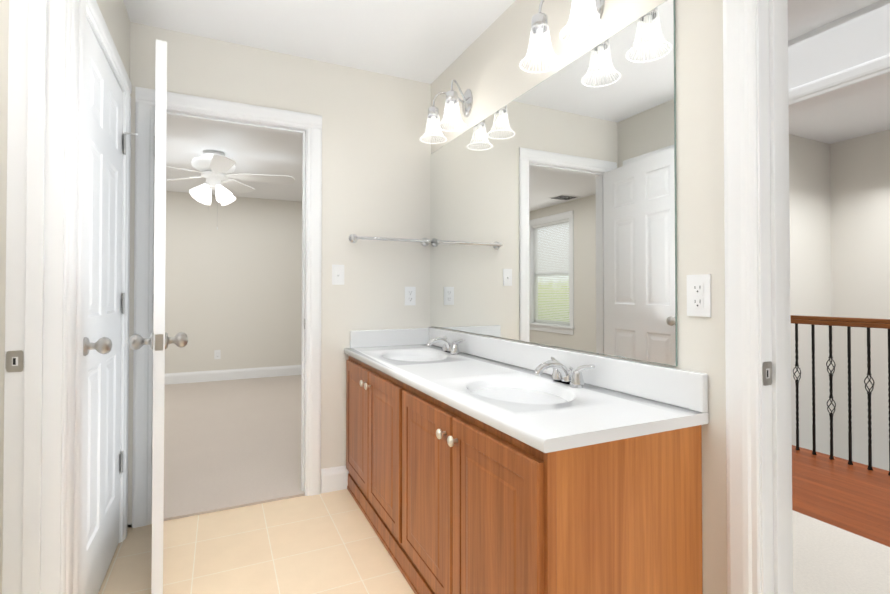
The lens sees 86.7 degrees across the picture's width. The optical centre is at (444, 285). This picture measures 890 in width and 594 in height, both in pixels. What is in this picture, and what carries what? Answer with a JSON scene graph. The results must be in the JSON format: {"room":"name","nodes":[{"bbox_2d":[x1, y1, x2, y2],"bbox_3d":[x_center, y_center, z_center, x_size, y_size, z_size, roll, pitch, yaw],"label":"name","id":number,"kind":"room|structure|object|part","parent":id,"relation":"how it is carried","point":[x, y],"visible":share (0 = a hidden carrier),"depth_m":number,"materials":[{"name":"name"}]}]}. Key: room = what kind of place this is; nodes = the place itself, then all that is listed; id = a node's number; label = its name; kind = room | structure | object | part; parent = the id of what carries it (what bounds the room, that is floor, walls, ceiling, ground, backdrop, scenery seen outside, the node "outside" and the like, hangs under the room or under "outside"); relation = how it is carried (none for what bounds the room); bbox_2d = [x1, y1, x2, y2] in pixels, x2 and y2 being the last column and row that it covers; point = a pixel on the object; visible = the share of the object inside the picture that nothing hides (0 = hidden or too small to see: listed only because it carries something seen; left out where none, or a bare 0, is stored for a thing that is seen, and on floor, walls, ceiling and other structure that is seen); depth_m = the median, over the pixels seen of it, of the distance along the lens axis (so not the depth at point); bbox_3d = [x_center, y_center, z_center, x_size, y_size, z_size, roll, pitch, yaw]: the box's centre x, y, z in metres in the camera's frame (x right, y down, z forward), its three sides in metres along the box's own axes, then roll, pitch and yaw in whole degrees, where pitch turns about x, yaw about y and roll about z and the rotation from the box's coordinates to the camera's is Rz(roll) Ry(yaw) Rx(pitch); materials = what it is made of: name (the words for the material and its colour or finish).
{"room":"bathroom","nodes":[
{"label":"bathroom","id":0,"kind":"room"},
{"bbox_2d":[0,0,8,593],"bbox_3d":[-1.890,-0.076,1.040,1.477,2.440,0.120,0,-1,-25],"label":"wall","id":1,"kind":"structure","parent":0,"point":[4,19],"depth_m":1.29,"materials":[{"name":"white paint"}]},
{"bbox_2d":[96,0,129,78],"bbox_3d":[-0.874,-0.080,0.763,0.120,2.440,3.286,0,-1,-25],"label":"wall","id":2,"kind":"structure","parent":0,"point":[115,16],"depth_m":2.04,"materials":[{"name":"white paint"}]},
{"bbox_2d":[2,0,135,593],"bbox_3d":[-1.151,0.085,1.362,0.139,2.125,1.830,0,-1,-25],"label":"door frame","id":3,"kind":"structure","parent":2,"relation":"attached to","point":[31,544],"depth_m":1.31,"materials":[{"name":"white wood"}]},
{"bbox_2d":[5,350,22,371],"bbox_3d":[-1.167,0.205,1.281,0.037,0.058,0.015,0,-1,-25],"label":"strike plate","id":4,"kind":"object","parent":3,"relation":"attached to","point":[14,361],"depth_m":1.27,"materials":[{"name":"silver metal"}]},
{"bbox_2d":[81,19,137,593],"bbox_3d":[-1.331,0.133,1.813,0.187,2.018,0.732,0,-1,-25],"label":"closet door","id":5,"kind":"structure","parent":2,"relation":"in","point":[104,301],"depth_m":1.77,"materials":[{"name":"white wood"}]},
{"bbox_2d":[165,191,301,373],"bbox_3d":[-2.886,-0.014,5.993,3.940,2.440,0.120,0,-1,-25],"label":"wall","id":6,"kind":"structure","parent":0,"point":[233,288],"depth_m":6.00,"materials":[{"name":"white paint"}]},
{"bbox_2d":[214,350,220,358],"bbox_3d":[-2.859,0.866,5.924,0.070,0.115,0.007,0,-1,-25],"label":"outlet","id":7,"kind":"object","parent":6,"relation":"attached to","point":[217,354],"visible":1,"depth_m":5.92,"materials":[{"name":"white plastic"}]},
{"bbox_2d":[165,365,300,384],"bbox_3d":[-2.862,1.128,5.916,3.630,0.132,0.013,0,-1,-25],"label":"baseboard","id":8,"kind":"structure","parent":6,"relation":"attached to","point":[261,372],"depth_m":5.98,"materials":[{"name":"white wood"}]},
{"bbox_2d":[166,117,301,201],"bbox_3d":[-2.051,-1.211,4.255,3.700,0.090,3.764,0,-1,-25],"label":"ceiling","id":9,"kind":"structure","parent":0,"point":[254,151],"depth_m":4.16,"materials":[{"name":"white paint"}]},
{"bbox_2d":[166,150,294,229],"bbox_3d":[-1.992,-0.827,4.113,1.292,0.680,1.285,0,-1,-25],"label":"fan","id":10,"kind":"object","parent":9,"relation":"hanging from","point":[215,167],"visible":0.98,"depth_m":4.08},
{"bbox_3d":[-2.082,-0.811,4.034,0.140,0.128,0.140,0,-41,30],"label":"lamp shade","id":11,"kind":"part","parent":10,"relation":"part of","materials":[{"name":"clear glass"}]},
{"bbox_3d":[-2.123,-0.809,4.185,0.140,0.128,0.140,44,19,23],"label":"lamp shade","id":12,"kind":"part","parent":10,"relation":"part of","materials":[{"name":"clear glass"}]},
{"bbox_3d":[-1.931,-0.811,4.076,0.140,0.128,0.140,-44,-21,22],"label":"lamp shade","id":13,"kind":"part","parent":10,"relation":"part of","materials":[{"name":"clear glass"}]},
{"bbox_3d":[-1.973,-0.809,4.226,0.140,0.128,0.140,0,39,30],"label":"lamp shade","id":14,"kind":"part","parent":10,"relation":"part of","materials":[{"name":"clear glass"}]},
{"bbox_2d":[98,489,414,593],"bbox_3d":[-0.862,1.190,0.753,3.400,0.100,3.286,0,-1,-25],"label":"floor","id":15,"kind":"structure","parent":0,"point":[327,543],"depth_m":2.03,"materials":[{"name":"beige tile"}]},
{"bbox_2d":[344,327,708,593],"bbox_3d":[0.054,0.701,1.984,0.570,0.909,1.860,0,-1,-25],"label":"bathroom vanity","id":16,"kind":"object","parent":15,"relation":"on","point":[477,464],"visible":1,"depth_m":1.31,"materials":[{"name":"brown wood"}]},
{"bbox_2d":[344,344,708,452],"bbox_3d":[0.064,0.418,1.993,0.546,0.134,1.860,0,-1,-25],"label":"countertop","id":17,"kind":"structure","parent":16,"relation":"on","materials":[{"name":"white stone"}]},
{"bbox_2d":[426,336,463,354],"bbox_3d":[-0.021,0.312,2.474,0.166,0.089,0.226,0,-1,-25],"label":"faucet","id":18,"kind":"object","parent":17,"relation":"on","point":[448,348],"depth_m":2.47,"materials":[{"name":"silver metal"}]},
{"bbox_2d":[534,357,594,387],"bbox_3d":[0.379,0.302,1.635,0.166,0.089,0.226,0,-1,-25],"label":"faucet","id":19,"kind":"object","parent":17,"relation":"on","point":[562,377],"depth_m":1.63,"materials":[{"name":"silver metal"}]},
{"bbox_2d":[127,22,430,526],"bbox_3d":[-0.390,-0.053,2.881,5.770,2.440,0.120,0,-1,-25],"label":"wall","id":20,"kind":"structure","parent":0,"point":[376,152],"depth_m":2.73,"materials":[{"name":"white paint"}]},
{"bbox_2d":[128,39,187,593],"bbox_3d":[-1.212,0.135,2.004,0.187,2.018,0.782,0,-1,-31],"label":"bedroom door","id":21,"kind":"structure","parent":20,"relation":"in","point":[159,340],"depth_m":1.68,"materials":[{"name":"white wood"}]},
{"bbox_2d":[132,87,321,527],"bbox_3d":[-1.124,0.100,2.520,0.890,2.125,0.139,0,-1,-25],"label":"door frame","id":22,"kind":"structure","parent":20,"relation":"attached to","point":[180,106],"depth_m":2.48,"materials":[{"name":"white wood"}]},
{"bbox_2d":[332,265,343,284],"bbox_3d":[-0.610,-0.063,2.698,0.070,0.115,0.019,0,-1,-25],"label":"switch plate","id":23,"kind":"object","parent":20,"relation":"attached to","point":[337,274],"visible":1,"depth_m":2.70,"materials":[{"name":"white plastic"}]},
{"bbox_2d":[349,234,430,245],"bbox_3d":[-0.317,-0.274,2.816,0.507,0.054,0.063,0,-1,-25],"label":"towel rail","id":24,"kind":"object","parent":20,"relation":"attached to","point":[353,238],"visible":1,"depth_m":2.78,"materials":[{"name":"silver metal"}]},
{"bbox_2d":[405,287,415,304],"bbox_3d":[-0.213,0.063,2.892,0.070,0.115,0.007,0,-1,-25],"label":"electrical outlet","id":25,"kind":"object","parent":20,"relation":"attached to","point":[410,295],"visible":1,"depth_m":2.89,"materials":[{"name":"white plastic"}]},
{"bbox_2d":[123,0,889,143],"bbox_3d":[0.298,-1.335,2.697,7.300,0.120,9.400,0,-1,-25],"label":"ceiling","id":26,"kind":"structure","parent":0,"point":[428,41],"depth_m":2.35,"materials":[{"name":"white paint"}]},
{"bbox_2d":[127,375,889,593],"bbox_3d":[-0.647,1.201,2.104,4.650,0.112,9.040,0,-1,-25],"label":"floor","id":27,"kind":"structure","parent":0,"point":[231,444],"depth_m":3.00,"materials":[{"name":"beige carpet"}]},
{"bbox_2d":[431,0,726,593],"bbox_3d":[0.673,-0.070,1.500,0.120,2.440,3.286,0,-1,-25],"label":"wall","id":28,"kind":"structure","parent":0,"point":[488,72],"depth_m":1.33,"materials":[{"name":"white paint"}]},
{"bbox_2d":[420,79,472,143],"bbox_3d":[0.020,-0.923,2.476,0.227,0.260,0.376,0,-1,-25],"label":"sconce","id":29,"kind":"object","parent":28,"relation":"attached to","point":[452,98],"visible":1,"depth_m":2.49,"materials":[{"name":"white glass"}]},
{"bbox_3d":[-0.063,-0.860,2.561,0.150,0.135,0.150,0,-1,-25],"label":"lamp shade","id":30,"kind":"part","parent":29,"relation":"part of","materials":[{"name":"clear glass"}]},
{"bbox_3d":[-0.063,-0.878,2.561,0.038,0.079,0.038,0,-1,-25],"label":"bulb","id":31,"kind":"part","parent":29,"relation":"part of","materials":[{"name":"white glass"}]},
{"bbox_3d":[0.034,-0.880,2.357,0.038,0.079,0.038,0,-1,-25],"label":"bulb","id":32,"kind":"part","parent":29,"relation":"part of","materials":[{"name":"white glass"}]},
{"bbox_3d":[0.034,-0.862,2.357,0.150,0.135,0.150,0,-1,-25],"label":"lamp shade","id":33,"kind":"part","parent":29,"relation":"part of","materials":[{"name":"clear glass"}]},
{"bbox_2d":[430,0,676,365],"bbox_3d":[0.288,-0.295,2.160,0.006,1.074,1.763,0,-1,-25],"label":"mirror","id":34,"kind":"object","parent":28,"relation":"attached to","point":[553,215],"visible":1,"depth_m":1.75,"materials":[{"name":"grey"}]},
{"bbox_2d":[519,0,607,72],"bbox_3d":[0.427,-0.934,1.623,0.227,0.260,0.376,0,-1,-25],"label":"sconce","id":35,"kind":"object","parent":28,"relation":"attached to","point":[589,12],"visible":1,"depth_m":1.65,"materials":[{"name":"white glass"}]},
{"bbox_3d":[0.343,-0.889,1.708,0.038,0.079,0.038,0,-1,-25],"label":"bulb","id":36,"kind":"part","parent":35,"relation":"part of","materials":[{"name":"white glass"}]},
{"bbox_3d":[0.343,-0.870,1.708,0.150,0.135,0.150,0,-1,-25],"label":"lamp shade","id":37,"kind":"part","parent":35,"relation":"part of","materials":[{"name":"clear glass"}]},
{"bbox_3d":[0.440,-0.891,1.504,0.038,0.079,0.038,0,-1,-25],"label":"bulb","id":38,"kind":"part","parent":35,"relation":"part of","materials":[{"name":"white glass"}]},
{"bbox_3d":[0.440,-0.873,1.504,0.150,0.135,0.150,0,-1,-25],"label":"lamp shade","id":39,"kind":"part","parent":35,"relation":"part of","materials":[{"name":"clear glass"}]},
{"bbox_2d":[687,274,710,316],"bbox_3d":[0.698,0.027,1.298,0.007,0.115,0.070,0,-1,-25],"label":"electrical outlet","id":40,"kind":"object","parent":28,"relation":"attached to","point":[698,295],"visible":1,"depth_m":1.29,"materials":[{"name":"white plastic"}]},
{"bbox_2d":[723,0,792,593],"bbox_3d":[0.983,0.079,0.830,0.139,2.125,0.930,0,-1,-25],"label":"door frame","id":41,"kind":"structure","parent":28,"relation":"attached to","point":[742,304],"depth_m":1.17,"materials":[{"name":"white wood"}]},
{"bbox_2d":[762,361,771,385],"bbox_3d":[0.787,0.215,1.161,0.037,0.058,0.015,0,-1,-25],"label":"strike plate","id":42,"kind":"object","parent":41,"relation":"attached to","point":[766,373],"depth_m":1.15,"materials":[{"name":"silver metal"}]},
{"bbox_2d":[789,134,832,454],"bbox_3d":[2.881,0.161,3.976,1.080,2.840,0.120,0,-1,-25],"label":"wall","id":43,"kind":"structure","parent":0,"point":[810,161],"depth_m":4.03,"materials":[{"name":"white paint"}]},
{"bbox_2d":[788,0,889,113],"bbox_3d":[2.352,-1.122,1.411,0.137,0.340,4.916,0,-1,-25],"label":"header beam","id":44,"kind":"structure","parent":0,"point":[848,54],"depth_m":2.26,"materials":[{"name":"white paint"}]},
{"bbox_2d":[792,445,889,546],"bbox_3d":[2.818,1.344,1.536,1.120,0.412,5.036,0,-1,-25],"label":"floor","id":45,"kind":"structure","parent":0,"point":[843,494],"depth_m":2.61,"materials":[{"name":"brown wood"}]},
{"bbox_2d":[791,315,889,475],"bbox_3d":[3.100,0.670,2.068,0.064,0.950,3.499,0,-1,-25],"label":"stair railing","id":46,"kind":"object","parent":45,"relation":"on","point":[848,322],"visible":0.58,"depth_m":3.09,"materials":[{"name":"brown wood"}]},
{"bbox_3d":[3.100,0.223,2.074,0.064,0.057,3.499,0,-1,-25],"label":"railing handrail","id":47,"kind":"part","parent":46,"relation":"part of","materials":[{"name":"brown wood"}]},
{"bbox_2d":[833,130,889,470],"bbox_3d":[4.435,0.138,2.157,0.120,2.840,4.740,0,-1,-25],"label":"wall","id":48,"kind":"structure","parent":0,"point":[839,197],"depth_m":3.97,"materials":[{"name":"white paint"}]}
]}

